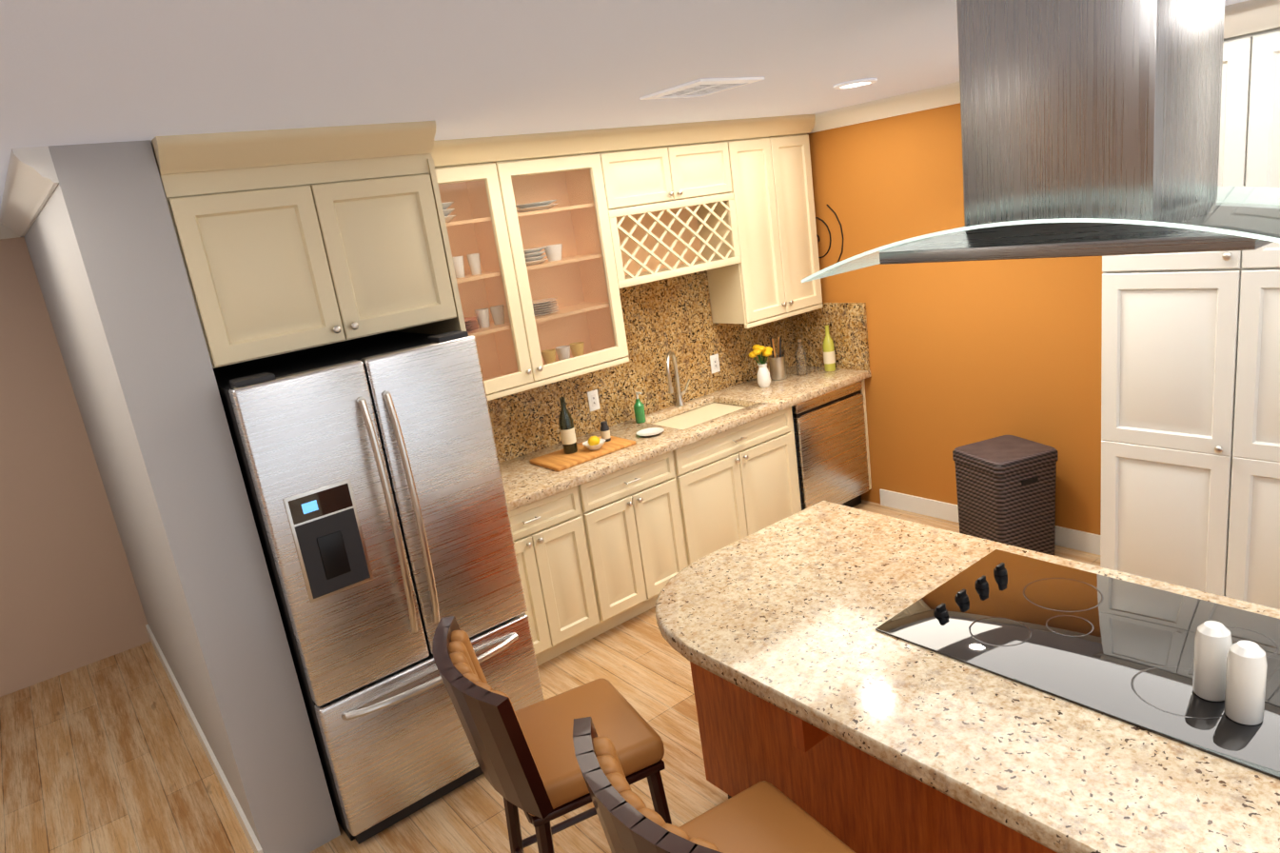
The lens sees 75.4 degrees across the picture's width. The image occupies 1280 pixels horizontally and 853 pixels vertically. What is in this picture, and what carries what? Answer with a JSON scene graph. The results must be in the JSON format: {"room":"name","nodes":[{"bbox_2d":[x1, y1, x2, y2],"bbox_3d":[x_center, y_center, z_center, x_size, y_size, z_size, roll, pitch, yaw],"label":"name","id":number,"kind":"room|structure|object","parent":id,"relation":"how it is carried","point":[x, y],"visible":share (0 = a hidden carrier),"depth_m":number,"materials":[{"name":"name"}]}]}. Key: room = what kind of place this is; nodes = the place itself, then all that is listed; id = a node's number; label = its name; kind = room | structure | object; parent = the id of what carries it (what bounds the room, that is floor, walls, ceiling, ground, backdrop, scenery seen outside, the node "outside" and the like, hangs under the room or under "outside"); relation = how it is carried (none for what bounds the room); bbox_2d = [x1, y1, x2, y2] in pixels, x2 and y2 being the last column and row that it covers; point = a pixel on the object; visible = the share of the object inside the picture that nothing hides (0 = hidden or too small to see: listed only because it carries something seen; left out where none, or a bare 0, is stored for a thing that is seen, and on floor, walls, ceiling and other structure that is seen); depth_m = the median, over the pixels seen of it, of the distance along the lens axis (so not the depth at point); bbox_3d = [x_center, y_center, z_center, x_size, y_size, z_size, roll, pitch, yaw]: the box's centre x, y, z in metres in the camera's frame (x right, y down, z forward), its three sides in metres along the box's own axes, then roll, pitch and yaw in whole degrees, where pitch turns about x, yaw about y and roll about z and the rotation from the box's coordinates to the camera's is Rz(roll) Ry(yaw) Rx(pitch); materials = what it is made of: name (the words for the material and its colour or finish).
{"room":"kitchen","nodes":[
{"label":"kitchen","id":0,"kind":"room"},
{"bbox_2d":[0,236,150,696],"bbox_3d":[-3.791,0.303,4.303,1.610,2.520,0.100,-19,18,-35],"label":"wall","id":1,"kind":"structure","parent":0,"point":[69,599],"depth_m":4.64,"materials":[{"name":"beige"}]},
{"bbox_2d":[23,139,340,852],"bbox_3d":[-2.252,0.214,3.813,0.260,2.520,2.740,-19,18,-35],"label":"wall","id":2,"kind":"structure","parent":0,"point":[100,237],"depth_m":2.77,"materials":[{"name":"grey paint"}]},
{"bbox_2d":[0,146,263,852],"bbox_3d":[-2.355,0.265,3.675,0.085,2.520,2.640,-19,18,-35],"label":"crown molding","id":3,"kind":"structure","parent":2,"relation":"attached to","point":[30,183],"depth_m":3.12,"materials":[{"name":"white"}]},
{"bbox_2d":[0,499,1100,852],"bbox_3d":[0.664,1.530,2.368,5.850,0.060,8.900,-19,18,-35],"label":"floor","id":4,"kind":"structure","parent":0,"point":[107,755],"depth_m":3.67,"materials":[{"name":"brown wood"}]},
{"bbox_2d":[213,330,544,843],"bbox_3d":[-1.081,0.553,3.383,0.860,1.770,0.975,-19,18,-35],"label":"fridge","id":5,"kind":"object","parent":4,"relation":"on","point":[370,471],"visible":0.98,"depth_m":3.00,"materials":[{"name":"grey metal"}]},
{"bbox_2d":[432,615,671,852],"bbox_3d":[-0.231,1.070,2.463,0.548,1.019,0.574,-15,16,-24],"label":"stool","id":6,"kind":"object","parent":4,"relation":"on","point":[527,761],"visible":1,"depth_m":2.30,"materials":[{"name":"brown leather"}]},
{"bbox_2d":[509,487,605,665],"bbox_3d":[-0.655,0.737,4.219,0.593,0.874,0.598,-19,18,-35],"label":"base cabinet","id":7,"kind":"object","parent":4,"relation":"on","point":[554,547],"depth_m":4.04,"materials":[{"name":"beige wood"}]},
{"bbox_2d":[582,449,692,630],"bbox_3d":[-0.186,0.578,4.566,0.617,0.874,0.598,-19,18,-35],"label":"base cabinet","id":8,"kind":"object","parent":4,"relation":"on","point":[640,530],"depth_m":4.33,"materials":[{"name":"beige wood"}]},
{"bbox_2d":[572,716,855,852],"bbox_3d":[0.227,1.159,1.884,0.548,1.019,0.574,-16,17,-27],"label":"stool","id":9,"kind":"object","parent":4,"relation":"on","point":[763,817],"visible":1,"depth_m":1.87,"materials":[{"name":"brown leather"}]},
{"bbox_2d":[654,399,807,562],"bbox_3d":[0.424,0.371,5.018,0.958,0.874,0.598,-19,18,-35],"label":"base cabinet","id":10,"kind":"object","parent":4,"relation":"on","point":[733,451],"depth_m":4.78,"materials":[{"name":"beige wood"}]},
{"bbox_2d":[498,361,871,513],"bbox_3d":[0.177,0.000,4.740,2.870,0.046,0.638,-19,18,-35],"label":"countertop","id":11,"kind":"structure","parent":10,"relation":"on","point":[525,482],"depth_m":4.60,"materials":[{"name":"beige stone"}]},
{"bbox_2d":[529,435,636,471],"bbox_3d":[-0.298,0.134,4.360,0.500,0.018,0.280,-19,18,-35],"label":"cutting board","id":12,"kind":"object","parent":11,"relation":"on","point":[560,460],"visible":0.79,"depth_m":4.29,"materials":[{"name":"brown wood"}]},
{"bbox_2d":[558,396,577,453],"bbox_3d":[-0.383,-0.009,4.322,0.077,0.295,0.076,-19,18,-35],"label":"wine bottle","id":13,"kind":"object","parent":12,"relation":"on","point":[567,432],"visible":1,"depth_m":4.30,"materials":[{"name":"grey"}]},
{"bbox_2d":[582,435,605,450],"bbox_3d":[-0.241,0.083,4.346,0.124,0.068,0.122,-19,18,-35],"label":"lemon","id":14,"kind":"object","parent":12,"relation":"on","point":[594,443],"visible":1,"depth_m":4.32,"materials":[{"name":"yellow food"}]},
{"bbox_2d":[600,420,610,441],"bbox_3d":[-0.188,0.026,4.457,0.049,0.105,0.048,-19,18,-35],"label":"spice jar","id":15,"kind":"object","parent":12,"relation":"on","point":[605,431],"visible":0.83,"depth_m":4.44,"materials":[{"name":"grey"}]},
{"bbox_2d":[633,391,646,423],"bbox_3d":[-0.003,-0.113,4.806,0.060,0.182,0.069,-19,18,-35],"label":"soap bottle","id":16,"kind":"object","parent":11,"relation":"on","point":[639,409],"visible":1,"depth_m":4.79,"materials":[{"name":"green"}]},
{"bbox_2d":[636,427,664,435],"bbox_3d":[0.057,0.035,4.549,0.154,0.015,0.154,-19,18,-35],"label":"plate","id":17,"kind":"object","parent":11,"relation":"on","point":[651,431],"visible":1,"depth_m":4.57,"materials":[{"name":"white ceramic"}]},
{"bbox_2d":[748,344,772,387],"bbox_3d":[0.773,-0.383,5.224,0.162,0.275,0.126,-19,18,-35],"label":"flower vase","id":18,"kind":"object","parent":11,"relation":"on","point":[763,376],"visible":1,"depth_m":5.21,"materials":[{"name":"white ceramic"}]},
{"bbox_2d":[768,336,786,379],"bbox_3d":[0.893,-0.443,5.396,0.100,0.271,0.098,-19,18,-35],"label":"utensil crock","id":19,"kind":"object","parent":11,"relation":"on","point":[777,367],"visible":1,"depth_m":5.37,"materials":[{"name":"silver metal"}]},
{"bbox_2d":[795,338,807,375],"bbox_3d":[1.053,-0.453,5.418,0.064,0.235,0.064,-19,18,-35],"label":"oil bottle","id":20,"kind":"object","parent":11,"relation":"on","point":[804,352],"visible":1,"depth_m":5.43,"materials":[{"name":"clear glass"}]},
{"bbox_2d":[822,324,836,371],"bbox_3d":[1.234,-0.515,5.424,0.077,0.300,0.076,-19,18,-35],"label":"wine bottle","id":21,"kind":"object","parent":11,"relation":"on","point":[829,355],"visible":1,"depth_m":5.40,"materials":[{"name":"yellow glass"}]},
{"bbox_2d":[795,376,871,507],"bbox_3d":[1.076,0.152,5.501,0.682,0.869,0.599,-19,18,-35],"label":"dishwasher","id":22,"kind":"object","parent":4,"relation":"on","point":[834,441],"depth_m":5.24,"materials":[{"name":"silver metal"}]},
{"bbox_2d":[691,671,1032,852],"bbox_3d":[1.284,1.045,2.033,1.102,0.870,2.750,-19,18,-35],"label":"kitchen island","id":23,"kind":"object","parent":4,"relation":"on","point":[743,745],"depth_m":2.47,"materials":[{"name":"wood"}]},
{"bbox_2d":[655,500,1279,852],"bbox_3d":[1.172,0.658,1.879,1.115,0.120,2.820,-19,18,-35],"label":"island countertop","id":24,"kind":"structure","parent":23,"relation":"on","point":[778,617],"depth_m":1.98,"materials":[{"name":"beige stone"}]},
{"bbox_2d":[872,540,1279,778],"bbox_3d":[1.174,0.518,2.103,0.630,0.034,0.920,-19,18,-35],"label":"cooktop","id":25,"kind":"object","parent":24,"relation":"in","point":[1111,642],"depth_m":2.11,"materials":[{"name":"black glass"}]},
{"bbox_2d":[952,434,1058,554],"bbox_3d":[1.990,0.414,4.515,0.392,0.622,0.372,-12,15,-16],"label":"basket","id":26,"kind":"object","parent":4,"relation":"on","point":[1006,488],"visible":0.81,"depth_m":4.36,"materials":[{"name":"brown wicker"}]},
{"bbox_2d":[1100,1,1244,594],"bbox_3d":[2.388,-0.388,3.591,0.557,2.518,0.506,-19,18,-35],"label":"tall cabinet","id":27,"kind":"object","parent":4,"relation":"on","point":[1191,421],"depth_m":3.48,"materials":[{"name":"white wood"}]},
{"bbox_2d":[1218,0,1279,609],"bbox_3d":[2.875,-0.293,2.976,0.557,2.518,1.075,-19,18,-35],"label":"tall cabinet","id":28,"kind":"object","parent":4,"relation":"on","point":[1250,503],"depth_m":3.20,"materials":[{"name":"white wood"}]},
{"bbox_2d":[0,0,1248,208],"bbox_3d":[0.312,-0.940,1.711,5.850,0.060,8.900,-19,18,-35],"label":"ceiling","id":29,"kind":"structure","parent":0,"point":[95,70],"depth_m":2.04,"materials":[{"name":"white paint"}]},
{"bbox_2d":[639,77,764,99],"bbox_3d":[0.229,-1.257,3.087,0.320,0.012,0.340,-19,18,-35],"label":"ceiling vent","id":30,"kind":"object","parent":29,"relation":"in","point":[700,88],"visible":1,"depth_m":3.05,"materials":[{"name":"white metal"}]},
{"bbox_2d":[833,78,877,89],"bbox_3d":[0.949,-1.509,3.652,0.190,0.011,0.190,-19,18,-35],"label":"recessed light","id":31,"kind":"object","parent":29,"relation":"in","point":[855,84],"visible":1,"depth_m":3.61,"materials":[{"name":"white glass"}]},
{"bbox_2d":[801,0,1279,282],"bbox_3d":[0.995,-0.700,1.826,0.635,0.644,1.190,-19,18,-35],"label":"range hood","id":32,"kind":"object","parent":29,"relation":"hanging from","point":[1090,128],"visible":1,"depth_m":1.69,"materials":[{"name":"silver glass"}]},
{"bbox_2d":[807,102,1102,534],"bbox_3d":[3.272,-0.355,2.990,0.100,2.520,7.100,-19,18,-35],"label":"wall","id":33,"kind":"structure","parent":0,"point":[963,352],"depth_m":4.76,"materials":[{"name":"orange paint"}]},
{"bbox_2d":[815,204,843,262],"bbox_3d":[1.161,-1.204,5.358,0.008,0.438,0.383,-19,18,-35],"label":"decal","id":34,"kind":"object","parent":33,"relation":"attached to","point":[830,234],"visible":0.48,"depth_m":5.28,"materials":[{"name":"black metal"}]},
{"bbox_2d":[807,81,1100,554],"bbox_3d":[1.708,-0.618,4.819,0.085,2.520,2.260,-19,18,-35],"label":"crown molding","id":35,"kind":"structure","parent":33,"relation":"attached to","point":[948,94],"depth_m":4.72,"materials":[{"name":"white wood"}]},
{"bbox_3d":[-0.413,-0.286,4.706,3.880,2.520,0.100,-19,18,-35],"label":"wall","id":36,"kind":"structure","parent":0,"visible":0},
{"bbox_2d":[150,120,466,368],"bbox_3d":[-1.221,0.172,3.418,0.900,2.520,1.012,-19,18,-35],"label":"upper cabinet","id":37,"kind":"object","parent":36,"relation":"attached to","point":[290,240],"visible":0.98,"depth_m":2.81,"materials":[{"name":"beige wood"}]},
{"bbox_2d":[586,388,600,412],"bbox_3d":[-0.265,-0.149,4.739,0.072,0.116,0.008,-19,18,-35],"label":"outlet","id":38,"kind":"object","parent":36,"relation":"attached to","point":[593,395],"depth_m":4.73,"materials":[{"name":"white plastic"}]},
{"bbox_2d":[556,119,735,220],"bbox_3d":[0.063,-1.442,4.628,0.914,0.393,0.328,-19,18,-35],"label":"upper cabinet","id":39,"kind":"object","parent":36,"relation":"attached to","point":[615,169],"depth_m":4.41,"materials":[{"name":"beige wood"}]},
{"bbox_2d":[708,353,720,374],"bbox_3d":[0.480,-0.401,5.290,0.072,0.116,0.008,-19,18,-35],"label":"outlet","id":40,"kind":"object","parent":36,"relation":"attached to","point":[714,358],"depth_m":5.29,"materials":[{"name":"white plastic"}]},
{"bbox_2d":[693,114,823,327],"bbox_3d":[0.743,-1.287,5.191,0.706,1.162,0.327,-19,18,-35],"label":"upper cabinet","id":41,"kind":"object","parent":36,"relation":"attached to","point":[757,246],"depth_m":5.03,"materials":[{"name":"beige wood"}]}
]}

